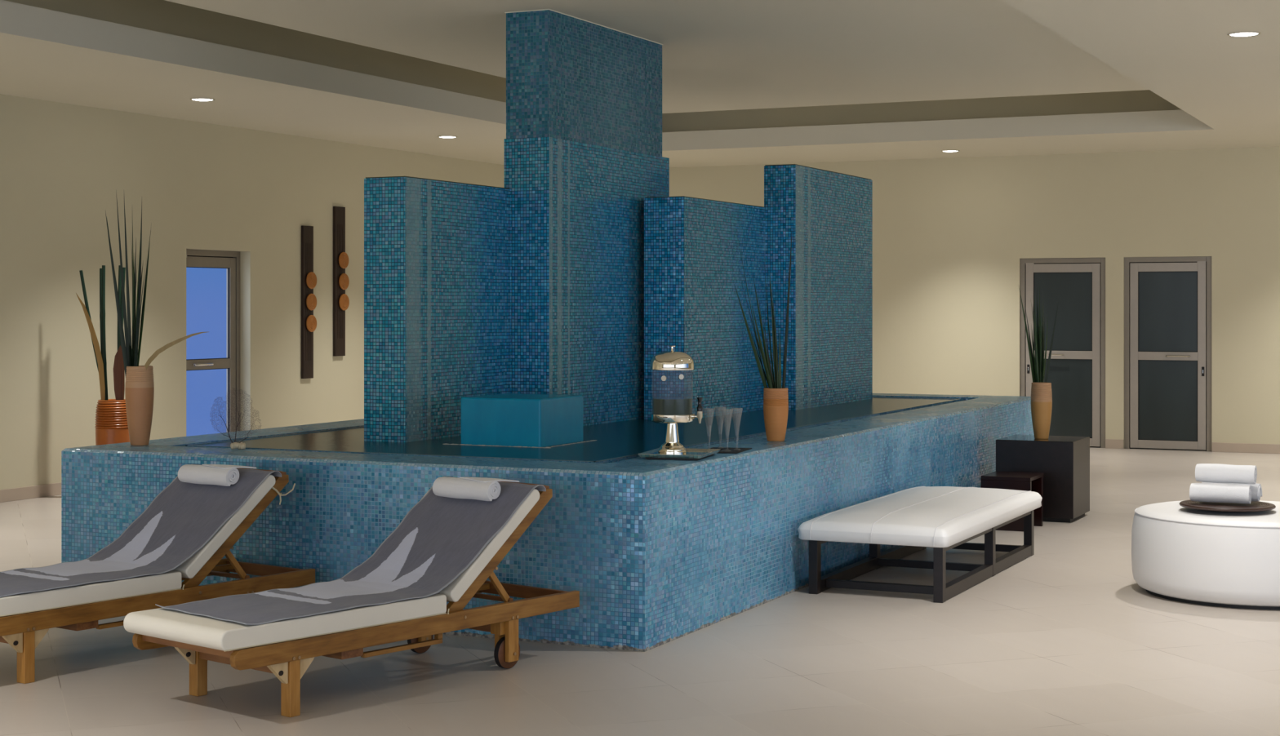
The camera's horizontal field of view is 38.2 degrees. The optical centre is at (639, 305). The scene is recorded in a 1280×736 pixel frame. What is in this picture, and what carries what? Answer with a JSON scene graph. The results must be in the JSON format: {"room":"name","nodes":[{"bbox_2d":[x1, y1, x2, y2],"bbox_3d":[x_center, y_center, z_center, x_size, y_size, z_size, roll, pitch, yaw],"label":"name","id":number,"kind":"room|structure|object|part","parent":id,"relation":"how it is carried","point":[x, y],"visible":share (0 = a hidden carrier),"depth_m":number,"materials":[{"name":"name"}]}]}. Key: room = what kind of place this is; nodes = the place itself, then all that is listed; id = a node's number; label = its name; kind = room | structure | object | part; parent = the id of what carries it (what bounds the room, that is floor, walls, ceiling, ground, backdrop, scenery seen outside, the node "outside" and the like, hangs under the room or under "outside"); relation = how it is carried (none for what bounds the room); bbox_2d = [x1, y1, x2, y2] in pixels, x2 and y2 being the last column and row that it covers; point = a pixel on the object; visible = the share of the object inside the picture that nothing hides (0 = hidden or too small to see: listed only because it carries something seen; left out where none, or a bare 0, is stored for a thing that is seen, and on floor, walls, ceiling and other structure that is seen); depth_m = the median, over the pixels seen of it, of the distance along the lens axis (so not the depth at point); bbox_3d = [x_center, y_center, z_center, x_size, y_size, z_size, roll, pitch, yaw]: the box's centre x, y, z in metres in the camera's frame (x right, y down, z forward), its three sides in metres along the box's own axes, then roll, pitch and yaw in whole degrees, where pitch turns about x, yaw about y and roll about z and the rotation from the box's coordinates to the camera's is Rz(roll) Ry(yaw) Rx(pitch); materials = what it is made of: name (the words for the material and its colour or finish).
{"room":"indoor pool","nodes":[
{"label":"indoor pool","id":0,"kind":"room"},
{"bbox_2d":[0,93,504,489],"bbox_3d":[-6.497,-0.425,11.677,0.200,3.950,25.450,0,0,25],"label":"wall","id":1,"kind":"structure","parent":0,"point":[198,185],"depth_m":16.28,"materials":[{"name":"paint"}]},
{"bbox_2d":[0,482,61,502],"bbox_3d":[-6.402,1.500,11.627,0.014,0.100,25.020,0,0,25],"label":"baseboard","id":2,"kind":"structure","parent":1,"relation":"attached to","point":[54,489],"depth_m":14.83,"materials":[{"name":"tile"}]},
{"bbox_2d":[186,249,239,432],"bbox_3d":[-3.993,0.517,17.077,0.125,2.063,0.933,0,0,25],"label":"door","id":3,"kind":"structure","parent":1,"relation":"in","point":[229,260],"depth_m":17.37,"materials":[{"name":"grey metal"}]},
{"bbox_3d":[-4.009,0.540,16.963,0.059,0.019,0.260,0,0,25],"label":"handle","id":4,"kind":"part","parent":3,"relation":"part of","materials":[{"name":"silver metal"}]},
{"bbox_2d":[301,225,316,378],"bbox_3d":[-3.272,-0.036,18.263,0.052,1.509,0.205,0,0,25],"label":"wall sculpture","id":5,"kind":"object","parent":1,"relation":"attached to","point":[308,278],"visible":1,"depth_m":18.23,"materials":[{"name":"wood"}]},
{"bbox_2d":[333,206,349,356],"bbox_3d":[-3.036,-0.248,18.767,0.052,1.517,0.226,0,0,25],"label":"wall sculpture","id":6,"kind":"object","parent":1,"relation":"attached to","point":[340,259],"visible":1,"depth_m":18.73,"materials":[{"name":"wood"}]},
{"bbox_2d":[0,447,1279,735],"bbox_3d":[1.495,1.650,7.934,17.850,0.200,25.450,0,0,25],"label":"floor","id":7,"kind":"structure","parent":0,"point":[1064,640],"depth_m":7.86,"materials":[{"name":"tile"}]},
{"bbox_2d":[0,467,315,684],"bbox_3d":[-2.387,1.167,8.273,0.648,0.766,1.927,0,0,36],"label":"sun lounger","id":8,"kind":"object","parent":7,"relation":"on","point":[25,619],"visible":0.51,"depth_m":8.07,"materials":[{"name":"beige fabric"}]},
{"bbox_3d":[-2.528,1.444,7.598,0.055,0.213,0.050,0,0,36],"label":"leg","id":9,"kind":"part","parent":8,"relation":"part of","materials":[{"name":"brown wood"}]},
{"bbox_2d":[57,620,124,631],"bbox_3d":[-2.453,1.355,8.179,0.690,0.054,0.636,0,0,25],"label":"tray","id":10,"kind":"object","parent":8,"relation":"on","point":[80,625],"depth_m":7.85,"materials":[{"name":"brown wood"}]},
{"bbox_3d":[-2.623,1.223,7.952,0.618,0.078,1.130,0,0,36],"label":"seat mattress","id":11,"kind":"part","parent":8,"relation":"part of","materials":[{"name":"beige fabric"}]},
{"bbox_2d":[0,464,281,597],"bbox_3d":[-2.404,0.978,8.233,0.614,0.409,1.619,0,0,36],"label":"towel","id":12,"kind":"object","parent":8,"relation":"on","point":[182,518],"visible":0.94,"depth_m":8.49,"materials":[{"name":"grey fabric"}]},
{"bbox_2d":[177,464,256,486],"bbox_3d":[-2.015,0.797,8.726,0.424,0.096,0.121,0,0,30],"label":"rolled towel","id":13,"kind":"object","parent":12,"relation":"on","point":[224,475],"visible":1,"depth_m":8.69,"materials":[{"name":"white fabric"}]},
{"bbox_3d":[-2.126,1.300,8.112,0.030,0.076,1.877,0,0,36],"label":"rail","id":14,"kind":"part","parent":8,"relation":"part of","materials":[{"name":"brown wood"}]},
{"bbox_3d":[-2.617,1.300,8.474,0.030,0.076,1.877,0,0,36],"label":"rail","id":15,"kind":"part","parent":8,"relation":"part of","materials":[{"name":"brown wood"}]},
{"bbox_3d":[-2.202,1.292,8.905,0.022,0.027,0.640,0,0,36],"label":"ratchet rail","id":16,"kind":"part","parent":8,"relation":"part of","materials":[{"name":"brown wood"}]},
{"bbox_3d":[-2.114,1.008,8.640,0.614,0.430,0.533,0,0,36],"label":"mattress","id":17,"kind":"part","parent":8,"relation":"part of","materials":[{"name":"beige fabric"}]},
{"bbox_3d":[-1.867,1.057,8.520,0.030,0.517,0.635,0,0,36],"label":"rail","id":18,"kind":"part","parent":8,"relation":"part of","materials":[{"name":"brown wood"}]},
{"bbox_2d":[123,481,579,717],"bbox_3d":[-1.134,1.167,7.643,0.649,0.766,1.927,0,0,40],"label":"sun lounger","id":19,"kind":"object","parent":7,"relation":"on","point":[286,649],"visible":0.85,"depth_m":7.28,"materials":[{"name":"brown wood"}]},
{"bbox_3d":[-1.759,1.444,7.352,0.055,0.213,0.050,0,0,40],"label":"leg","id":20,"kind":"part","parent":19,"relation":"part of","materials":[{"name":"brown wood"}]},
{"bbox_3d":[-1.391,1.223,7.338,0.618,0.078,1.130,0,0,40],"label":"seat mattress","id":21,"kind":"part","parent":19,"relation":"part of","materials":[{"name":"beige fabric"}]},
{"bbox_3d":[-1.321,1.444,6.980,0.055,0.213,0.050,0,0,40],"label":"leg","id":22,"kind":"part","parent":19,"relation":"part of","materials":[{"name":"brown wood"}]},
{"bbox_3d":[-1.350,1.300,7.859,0.030,0.076,1.877,0,0,40],"label":"rail","id":23,"kind":"part","parent":19,"relation":"part of","materials":[{"name":"brown wood"}]},
{"bbox_2d":[155,476,546,625],"bbox_3d":[-1.153,0.978,7.604,0.614,0.409,1.619,0,0,40],"label":"towel","id":24,"kind":"object","parent":19,"relation":"on","point":[439,538],"visible":0.94,"depth_m":7.79,"materials":[{"name":"grey fabric"}]},
{"bbox_2d":[432,477,519,501],"bbox_3d":[-0.732,0.797,8.069,0.424,0.096,0.121,0,0,34],"label":"rolled towel","id":25,"kind":"object","parent":24,"relation":"on","point":[484,489],"visible":1,"depth_m":8.04,"materials":[{"name":"white fabric"}]},
{"bbox_2d":[322,633,442,659],"bbox_3d":[-1.206,1.355,7.554,0.715,0.054,0.668,0,0,25],"label":"tray","id":26,"kind":"object","parent":19,"relation":"on","point":[352,649],"depth_m":7.29,"materials":[{"name":"brown wood"}]},
{"bbox_3d":[-0.885,1.300,7.464,0.030,0.076,1.877,0,0,40],"label":"rail","id":27,"kind":"part","parent":19,"relation":"part of","materials":[{"name":"brown wood"}]},
{"bbox_3d":[-0.991,1.426,8.231,0.088,0.180,0.085,0,0,40],"label":"leg","id":28,"kind":"part","parent":19,"relation":"part of","materials":[{"name":"brown wood"}]},
{"bbox_3d":[-0.837,1.008,7.991,0.614,0.430,0.533,0,0,40],"label":"mattress","id":29,"kind":"part","parent":19,"relation":"part of","materials":[{"name":"beige fabric"}]},
{"bbox_3d":[-0.907,1.292,8.261,0.022,0.027,0.640,0,0,40],"label":"ratchet rail","id":30,"kind":"part","parent":19,"relation":"part of","materials":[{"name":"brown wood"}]},
{"bbox_3d":[-0.599,1.057,7.854,0.030,0.517,0.635,0,0,40],"label":"rail","id":31,"kind":"part","parent":19,"relation":"part of","materials":[{"name":"brown wood"}]},
{"bbox_3d":[-0.578,1.426,7.880,0.088,0.180,0.085,0,0,40],"label":"leg","id":32,"kind":"part","parent":19,"relation":"part of","materials":[{"name":"brown wood"}]},
{"bbox_2d":[61,8,1034,652],"bbox_3d":[0.128,-0.122,12.477,3.380,3.345,7.720,0,0,25],"label":"fountain","id":33,"kind":"object","parent":7,"relation":"on","point":[514,331],"visible":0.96,"depth_m":10.89,"materials":[{"name":"tile"}]},
{"bbox_2d":[75,265,129,445],"bbox_3d":[-4.312,0.611,14.957,0.416,1.878,0.304,0,0,25],"label":"potted plant","id":34,"kind":"object","parent":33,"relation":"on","point":[112,427],"visible":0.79,"depth_m":14.88,"materials":[{"name":"ceramic"}]},
{"bbox_2d":[105,190,206,445],"bbox_3d":[-2.571,0.062,9.921,0.596,1.374,0.151,0,0,8],"label":"potted plant","id":35,"kind":"object","parent":33,"relation":"on","point":[140,384],"visible":1,"depth_m":9.90,"materials":[{"name":"green plant"}]},
{"bbox_2d":[124,365,154,445],"bbox_3d":[-2.695,0.537,9.940,0.150,0.425,0.150,0,0,25],"label":"vase","id":36,"kind":"object","parent":35,"relation":"on","point":[140,384],"depth_m":9.88,"materials":[{"name":"brown ceramic"}]},
{"bbox_2d":[209,387,261,449],"bbox_3d":[-2.110,0.588,9.639,0.268,0.322,0.047,0,0,-2],"label":"sea fan","id":37,"kind":"object","parent":33,"relation":"on","point":[241,446],"visible":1,"depth_m":9.64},
{"bbox_3d":[-2.116,0.620,9.638,0.190,0.213,0.005,0,0,-1],"label":"stem","id":38,"kind":"part","parent":37,"relation":"part of","materials":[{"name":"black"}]},
{"bbox_2d":[61,393,1034,652],"bbox_3d":[0.128,1.150,12.477,3.380,0.800,7.720,0,0,25],"label":"basin","id":39,"kind":"object","parent":33,"relation":"in","point":[656,553],"depth_m":9.28,"materials":[{"name":"tile"}]},
{"bbox_2d":[637,448,720,460],"bbox_3d":[0.198,0.736,9.149,0.320,0.028,0.400,0,0,16],"label":"serving tray","id":40,"kind":"object","parent":33,"relation":"on","point":[691,454],"visible":0.88,"depth_m":9.02,"materials":[{"name":"silver metal"}]},
{"bbox_2d":[649,346,702,453],"bbox_3d":[0.164,0.464,9.210,0.226,0.532,0.223,0,0,-28],"label":"dispenser","id":41,"kind":"object","parent":40,"relation":"on","point":[672,411],"visible":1,"depth_m":9.14,"materials":[{"name":"silver metal"}]},
{"bbox_3d":[0.161,0.273,9.210,0.220,0.092,0.220,0,0,25],"label":"lid","id":42,"kind":"part","parent":41,"relation":"part of","materials":[{"name":"silver metal"}]},
{"bbox_2d":[691,397,702,423],"bbox_3d":[0.281,0.520,9.175,0.060,0.132,0.034,0,0,25],"label":"tap","id":43,"kind":"object","parent":41,"relation":"on","point":[700,413],"depth_m":9.16,"materials":[{"name":"silver metal"}]},
{"bbox_2d":[709,447,751,453],"bbox_3d":[0.438,0.747,9.544,0.210,0.004,0.330,0,0,17],"label":"tray","id":44,"kind":"object","parent":33,"relation":"on","point":[726,450],"visible":0.73,"depth_m":9.54,"materials":[{"name":"black"}]},
{"bbox_2d":[734,235,791,441],"bbox_3d":[0.686,0.154,10.252,0.312,1.190,0.140,0,0,10],"label":"potted plant","id":45,"kind":"object","parent":33,"relation":"on","point":[775,406],"visible":1,"depth_m":10.22,"materials":[{"name":"green plant"}]},
{"bbox_2d":[763,387,788,441],"bbox_3d":[0.754,0.603,10.241,0.140,0.293,0.140,0,0,25],"label":"vase","id":46,"kind":"object","parent":45,"relation":"on","point":[775,406],"depth_m":10.19,"materials":[{"name":"orange ceramic"}]},
{"bbox_2d":[797,486,1042,603],"bbox_3d":[1.681,1.337,10.738,0.837,0.426,2.214,0,0,25],"label":"bench","id":47,"kind":"object","parent":7,"relation":"on","point":[943,519],"visible":1,"depth_m":10.16,"materials":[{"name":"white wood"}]},
{"bbox_3d":[0.942,1.404,9.948,0.050,0.292,0.060,0,0,25],"label":"leg","id":48,"kind":"part","parent":47,"relation":"part of","materials":[{"name":"brown wood"}]},
{"bbox_3d":[1.386,1.404,10.895,0.050,0.292,0.060,0,0,25],"label":"leg","id":49,"kind":"part","parent":47,"relation":"part of","materials":[{"name":"brown wood"}]},
{"bbox_2d":[797,486,1042,547],"bbox_3d":[1.682,1.192,10.742,0.837,0.132,2.205,0,0,25],"label":"cushion","id":50,"kind":"object","parent":47,"relation":"on","point":[932,517],"depth_m":10.07,"materials":[{"name":"white leather"}]},
{"bbox_3d":[1.567,1.404,9.656,0.050,0.292,0.060,0,0,25],"label":"leg","id":51,"kind":"part","parent":47,"relation":"part of","materials":[{"name":"brown wood"}]},
{"bbox_3d":[1.991,1.273,10.561,0.042,0.030,1.940,0,0,25],"label":"rail","id":52,"kind":"part","parent":47,"relation":"part of","materials":[{"name":"brown wood"}]},
{"bbox_3d":[2.010,1.404,10.602,0.050,0.292,0.060,0,0,25],"label":"leg","id":53,"kind":"part","parent":47,"relation":"part of","materials":[{"name":"brown wood"}]},
{"bbox_3d":[2.416,1.404,11.467,0.050,0.292,0.060,0,0,25],"label":"leg","id":54,"kind":"part","parent":47,"relation":"part of","materials":[{"name":"brown wood"}]},
{"bbox_2d":[981,471,1044,532],"bbox_3d":[2.605,1.364,12.902,0.345,0.372,0.410,0,0,25],"label":"stool","id":55,"kind":"object","parent":7,"relation":"on","point":[1018,481],"visible":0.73,"depth_m":12.76,"materials":[{"name":"red wood"}]},
{"bbox_3d":[2.525,1.377,12.733,0.345,0.345,0.036,0,0,25],"label":"panel","id":56,"kind":"part","parent":55,"relation":"part of","materials":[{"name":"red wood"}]},
{"bbox_3d":[2.605,1.192,12.902,0.345,0.027,0.410,0,0,25],"label":"seat","id":57,"kind":"part","parent":55,"relation":"part of","materials":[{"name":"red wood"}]},
{"bbox_3d":[2.674,1.377,13.050,0.345,0.345,0.036,0,0,25],"label":"panel","id":58,"kind":"part","parent":55,"relation":"part of","materials":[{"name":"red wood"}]},
{"bbox_2d":[995,435,1089,523],"bbox_3d":[2.955,1.260,13.527,0.560,0.580,0.580,0,0,25],"label":"side table","id":59,"kind":"object","parent":7,"relation":"on","point":[1064,461],"visible":0.75,"depth_m":13.25,"materials":[{"name":"brown wood"}]},
{"bbox_2d":[1018,286,1058,439],"bbox_3d":[2.912,0.404,13.555,0.259,1.130,0.287,0,0,25],"label":"potted plant","id":60,"kind":"object","parent":59,"relation":"on","point":[1041,392],"visible":1,"depth_m":13.54,"materials":[{"name":"plant"}]},
{"bbox_2d":[1031,382,1052,439],"bbox_3d":[2.930,0.765,13.473,0.154,0.408,0.154,0,0,25],"label":"vase","id":61,"kind":"object","parent":60,"relation":"on","point":[1041,393],"depth_m":13.42,"materials":[{"name":"ceramic"}]},
{"bbox_2d":[1131,500,1279,609],"bbox_3d":[3.298,1.319,9.955,1.252,0.461,1.252,0,0,25],"label":"ottoman","id":62,"kind":"object","parent":7,"relation":"on","point":[1228,560],"visible":0.8,"depth_m":9.50,"materials":[{"name":"white leather"}]},
{"bbox_2d":[1179,500,1275,512],"bbox_3d":[3.127,1.070,9.831,0.490,0.035,0.490,0,0,25],"label":"tray","id":63,"kind":"object","parent":62,"relation":"on","point":[1257,506],"visible":0.72,"depth_m":9.70,"materials":[{"name":"black"}]},
{"bbox_2d":[1189,483,1251,504],"bbox_3d":[3.077,0.993,9.778,0.304,0.101,0.116,0,0,28],"label":"rolled towel","id":64,"kind":"object","parent":63,"relation":"on","point":[1198,492],"visible":1,"depth_m":9.74,"materials":[{"name":"white fabric"}]},
{"bbox_2d":[1195,463,1257,484],"bbox_3d":[3.123,0.894,9.833,0.304,0.101,0.116,0,0,28],"label":"rolled towel","id":65,"kind":"object","parent":64,"relation":"on","point":[1204,473],"visible":1,"depth_m":9.79,"materials":[{"name":"white fabric"}]},
{"bbox_2d":[1201,482,1262,502],"bbox_3d":[3.167,0.993,9.888,0.303,0.101,0.116,0,0,28],"label":"rolled towel","id":66,"kind":"object","parent":63,"relation":"on","point":[1256,490],"visible":0.12,"depth_m":9.80,"materials":[{"name":"white fabric"}]},
{"bbox_2d":[0,0,1279,167],"bbox_3d":[1.495,-1.770,7.934,17.450,0.200,25.050,0,0,25],"label":"ceiling","id":67,"kind":"structure","parent":0,"point":[1225,89],"depth_m":14.85,"materials":[{"name":"paint"}]},
{"bbox_2d":[190,97,214,101],"bbox_3d":[-3.531,-1.663,14.898,0.196,0.013,0.196,0,0,25],"label":"recessed light","id":68,"kind":"object","parent":67,"relation":"in","point":[191,99],"visible":1,"depth_m":14.86,"materials":[{"name":"silver metal"}]},
{"bbox_2d":[437,135,457,137],"bbox_3d":[-1.897,-1.663,18.197,0.196,0.013,0.196,0,0,25],"label":"recessed light","id":69,"kind":"object","parent":67,"relation":"in","point":[440,136],"visible":1,"depth_m":18.14,"materials":[{"name":"silver metal"}]},
{"bbox_2d":[4,0,1180,132],"bbox_3d":[-0.086,-2.135,12.550,6.930,0.530,14.670,0,0,25],"label":"cove","id":70,"kind":"object","parent":67,"relation":"attached to","point":[164,16],"visible":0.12,"depth_m":17.02,"materials":[{"name":"paint"}]},
{"bbox_2d":[164,0,1148,113],"bbox_3d":[0.431,-1.915,12.369,4.700,0.240,8.780,0,0,25],"label":"ceiling panel","id":71,"kind":"object","parent":67,"relation":"attached to","point":[717,55],"visible":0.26,"depth_m":12.52,"materials":[{"name":"paint"}]},
{"bbox_2d":[941,150,959,151],"bbox_3d":[3.339,-1.663,19.852,0.196,0.013,0.196,0,0,25],"label":"recessed light","id":72,"kind":"object","parent":67,"relation":"in","point":[942,150],"visible":1,"depth_m":19.81,"materials":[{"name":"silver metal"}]},
{"bbox_2d":[1226,31,1261,36],"bbox_3d":[3.701,-1.663,11.312,0.196,0.013,0.196,0,0,25],"label":"recessed light","id":73,"kind":"object","parent":67,"relation":"in","point":[1242,33],"visible":1,"depth_m":11.28,"materials":[{"name":"silver metal"}]},
{"bbox_2d":[669,146,1279,448],"bbox_3d":[6.940,-0.425,19.325,17.650,3.950,0.200,0,0,25],"label":"wall","id":74,"kind":"structure","parent":0,"point":[951,236],"depth_m":20.39,"materials":[{"name":"paint"}]},
{"bbox_2d":[1020,257,1105,448],"bbox_3d":[4.652,0.511,20.316,0.940,2.075,0.125,0,0,25],"label":"door","id":75,"kind":"structure","parent":74,"relation":"in","point":[1077,370],"depth_m":20.30,"materials":[{"name":"grey metal"}]},
{"bbox_3d":[4.538,0.540,20.333,0.260,0.019,0.059,0,0,25],"label":"handle","id":76,"kind":"part","parent":75,"relation":"part of","materials":[{"name":"silver metal"}]},
{"bbox_3d":[4.659,0.063,20.331,0.634,0.852,0.008,0,0,25],"label":"glass pane","id":77,"kind":"part","parent":75,"relation":"part of","materials":[{"name":"grey glass"}]},
{"bbox_3d":[4.659,1.018,20.331,0.634,0.853,0.008,0,0,25],"label":"glass pane","id":78,"kind":"part","parent":75,"relation":"part of","materials":[{"name":"grey glass"}]},
{"bbox_2d":[1124,256,1211,451],"bbox_3d":[5.672,0.511,19.839,0.918,2.075,0.125,0,0,25],"label":"door","id":79,"kind":"structure","parent":74,"relation":"in","point":[1167,300],"depth_m":19.85,"materials":[{"name":"grey metal"}]},
{"bbox_3d":[5.679,0.063,19.854,0.612,0.852,0.008,0,0,25],"label":"glass pane","id":80,"kind":"part","parent":79,"relation":"part of","materials":[{"name":"grey glass"}]},
{"bbox_3d":[5.679,1.018,19.854,0.612,0.853,0.008,0,0,25],"label":"glass pane","id":81,"kind":"part","parent":79,"relation":"part of","materials":[{"name":"grey glass"}]},
{"bbox_3d":[5.757,0.540,19.762,0.260,0.019,0.059,0,0,25],"label":"handle","id":82,"kind":"part","parent":79,"relation":"part of","materials":[{"name":"silver metal"}]},
{"bbox_2d":[1105,439,1279,453],"bbox_3d":[6.809,1.500,19.268,17.420,0.100,0.014,0,0,25],"label":"baseboard","id":83,"kind":"structure","parent":74,"relation":"attached to","point":[1109,443],"depth_m":19.50,"materials":[{"name":"tile"}]},
{"bbox_2d":[1089,446,1206,450],"bbox_3d":[5.209,0.515,20.191,2.040,2.070,0.080,0,0,25],"label":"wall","id":84,"kind":"structure","parent":0,"point":[1090,446],"depth_m":19.94,"materials":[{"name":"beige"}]}
]}

